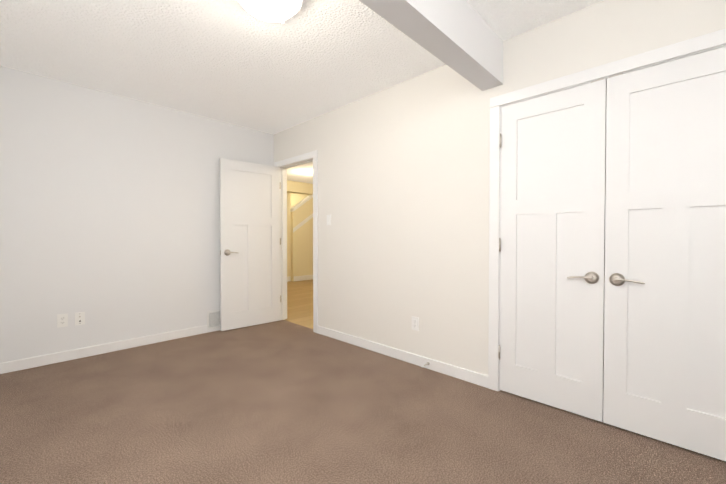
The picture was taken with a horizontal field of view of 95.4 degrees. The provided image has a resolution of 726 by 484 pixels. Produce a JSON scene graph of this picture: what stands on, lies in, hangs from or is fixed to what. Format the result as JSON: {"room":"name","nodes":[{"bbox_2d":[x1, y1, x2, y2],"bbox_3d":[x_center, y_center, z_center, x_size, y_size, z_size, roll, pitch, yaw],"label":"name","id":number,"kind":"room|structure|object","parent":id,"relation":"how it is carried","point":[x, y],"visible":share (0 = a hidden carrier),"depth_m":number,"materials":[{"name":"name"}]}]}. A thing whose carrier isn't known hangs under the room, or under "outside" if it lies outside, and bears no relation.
{"room":"empty bedroom","nodes":[
{"label":"empty bedroom","id":0,"kind":"room"},
{"bbox_2d":[0,66,273,362],"bbox_3d":[-2.252,-0.184,3.388,0.115,2.460,3.180,1,1,44],"label":"wall","id":1,"kind":"structure","parent":0,"point":[110,215],"depth_m":3.11,"materials":[{"name":"white paint"}]},
{"bbox_2d":[57,313,67,327],"bbox_3d":[-2.643,0.691,2.906,0.009,0.114,0.070,1,1,44],"label":"electrical outlet","id":2,"kind":"object","parent":1,"relation":"attached to","point":[62,320],"visible":1,"depth_m":2.90,"materials":[{"name":"white plastic"}]},
{"bbox_2d":[75,312,84,325],"bbox_3d":[-2.558,0.694,2.986,0.019,0.114,0.070,1,1,44],"label":"outlet","id":3,"kind":"object","parent":1,"relation":"attached to","point":[79,318],"visible":1,"depth_m":2.99,"materials":[{"name":"white plastic"}]},
{"bbox_2d":[0,325,206,373],"bbox_3d":[-2.500,1.006,3.057,0.013,0.089,2.046,1,1,44],"label":"baseboard","id":4,"kind":"structure","parent":1,"relation":"attached to","point":[21,364],"depth_m":3.06,"materials":[{"name":"white wood"}]},
{"bbox_2d":[207,328,219,332],"bbox_3d":[-1.667,1.025,3.922,0.009,0.028,0.355,1,1,44],"label":"baseboard","id":5,"kind":"structure","parent":1,"relation":"attached to","point":[216,329],"depth_m":3.84,"materials":[{"name":"white wood"}]},
{"bbox_2d":[207,309,219,329],"bbox_3d":[-1.667,0.903,3.921,0.009,0.215,0.355,1,1,44],"label":"air vent","id":6,"kind":"object","parent":1,"relation":"in","point":[213,319],"visible":0.46,"depth_m":3.84,"materials":[{"name":"white metal"}]},
{"bbox_2d":[287,193,290,280],"bbox_3d":[-2.605,-0.241,7.478,0.100,2.460,2.210,1,1,44],"label":"wall","id":7,"kind":"structure","parent":0,"point":[288,194],"depth_m":8.20,"materials":[{"name":"beige paint"}]},
{"bbox_2d":[287,275,312,281],"bbox_3d":[-1.880,0.918,8.091,0.115,0.125,4.085,1,1,44],"label":"baseboard","id":8,"kind":"structure","parent":7,"relation":"attached to","point":[303,277],"depth_m":8.35,"materials":[{"name":"white wood"}]},
{"bbox_2d":[285,279,312,328],"bbox_3d":[0.565,1.065,5.766,8.865,0.096,4.240,1,1,44],"label":"floor","id":9,"kind":"structure","parent":0,"point":[299,302],"depth_m":5.57,"materials":[{"name":"wood"}]},
{"bbox_2d":[291,193,308,207],"bbox_3d":[-1.836,-0.269,9.501,0.100,2.460,1.970,1,1,44],"label":"wall","id":10,"kind":"structure","parent":0,"point":[293,199],"depth_m":9.36,"materials":[{"name":"beige paint"}]},
{"bbox_2d":[291,198,312,280],"bbox_3d":[-1.117,-0.531,8.873,0.100,3.000,1.870,1,1,44],"label":"wall","id":11,"kind":"structure","parent":0,"point":[302,250],"depth_m":8.37,"materials":[{"name":"beige paint"}]},
{"bbox_2d":[287,180,312,194],"bbox_3d":[-1.843,-1.349,8.023,0.220,0.260,4.085,1,1,44],"label":"header","id":12,"kind":"object","parent":11,"relation":"attached to","point":[299,188],"visible":0.21,"depth_m":8.17,"materials":[{"name":"beige paint"}]},
{"bbox_2d":[290,195,312,232],"bbox_3d":[-1.117,-1.165,8.857,0.170,1.848,1.880,1,1,44],"label":"trim","id":13,"kind":"structure","parent":11,"relation":"attached to","point":[298,205],"depth_m":8.35,"materials":[{"name":"white wood"}]},
{"bbox_2d":[0,0,603,183],"bbox_3d":[-0.519,-1.481,4.606,8.865,0.100,7.365,1,1,44],"label":"ceiling","id":14,"kind":"structure","parent":0,"point":[234,62],"depth_m":2.43,"materials":[{"name":"white paint"}]},
{"bbox_2d":[237,0,301,23],"bbox_3d":[-0.523,-1.325,1.830,0.377,0.134,0.372,1,1,44],"label":"ceiling light","id":15,"kind":"object","parent":14,"relation":"attached to","point":[274,10],"visible":1,"depth_m":1.82,"materials":[{"name":"white"}]},
{"bbox_2d":[359,0,502,90],"bbox_3d":[-0.099,-1.236,1.297,0.152,0.297,2.950,1,1,44],"label":"ceiling beam","id":16,"kind":"structure","parent":14,"relation":"attached to","point":[462,38],"depth_m":1.86,"materials":[{"name":"white paint"}]},
{"bbox_2d":[0,320,725,483],"bbox_3d":[-0.556,1.119,1.733,4.880,0.100,3.125,1,1,44],"label":"floor carpet","id":17,"kind":"object","parent":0,"point":[281,402],"visible":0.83,"depth_m":1.91,"materials":[{"name":"brown carpet"}]},
{"bbox_2d":[274,0,725,375],"bbox_3d":[0.526,-0.176,2.838,4.650,2.460,0.115,1,1,44],"label":"wall","id":18,"kind":"structure","parent":0,"point":[403,189],"depth_m":2.73,"materials":[{"name":"white paint"}]},
{"bbox_2d":[274,150,317,332],"bbox_3d":[-0.796,-0.005,4.115,0.899,2.082,0.147,1,1,44],"label":"door frame","id":19,"kind":"structure","parent":18,"relation":"attached to","point":[309,155],"depth_m":4.19,"materials":[{"name":"white wood"}]},
{"bbox_2d":[219,158,279,330],"bbox_3d":[-1.365,0.030,4.056,0.747,1.990,0.125,-1,1,-42],"label":"entry door","id":20,"kind":"structure","parent":19,"relation":"attached to","point":[249,244],"depth_m":4.02,"materials":[{"name":"white paint"}]},
{"bbox_2d":[327,215,330,224],"bbox_3d":[-0.377,-0.242,3.619,0.070,0.114,0.012,1,1,44],"label":"light switch","id":21,"kind":"object","parent":18,"relation":"attached to","point":[328,219],"visible":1,"depth_m":3.61,"materials":[{"name":"white plastic"}]},
{"bbox_2d":[317,326,487,387],"bbox_3d":[0.196,1.006,3.083,1.982,0.089,0.013,1,1,44],"label":"baseboard","id":22,"kind":"structure","parent":18,"relation":"attached to","point":[473,377],"depth_m":2.86,"materials":[{"name":"white wood"}]},
{"bbox_2d":[412,316,418,330],"bbox_3d":[0.447,0.701,2.840,0.070,0.114,0.009,1,1,44],"label":"electrical outlet","id":23,"kind":"object","parent":18,"relation":"attached to","point":[415,323],"visible":1,"depth_m":2.83,"materials":[{"name":"white plastic"}]},
{"bbox_2d":[498,79,606,421],"bbox_3d":[1.181,0.054,2.123,0.602,1.996,0.080,1,1,44],"label":"closet door","id":24,"kind":"structure","parent":18,"relation":"in","point":[552,238],"depth_m":2.10,"materials":[{"name":"white paint"}]},
{"bbox_2d":[488,28,725,390],"bbox_3d":[1.441,0.051,1.959,1.236,2.030,0.115,1,1,44],"label":"door frame","id":25,"kind":"structure","parent":18,"relation":"attached to","point":[554,92],"depth_m":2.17,"materials":[{"name":"white wood"}]},
{"bbox_2d":[603,46,725,460],"bbox_3d":[1.615,0.060,1.704,0.602,1.996,0.080,1,1,44],"label":"closet door","id":26,"kind":"structure","parent":18,"relation":"in","point":[665,304],"depth_m":1.73,"materials":[{"name":"white paint"}]}
]}

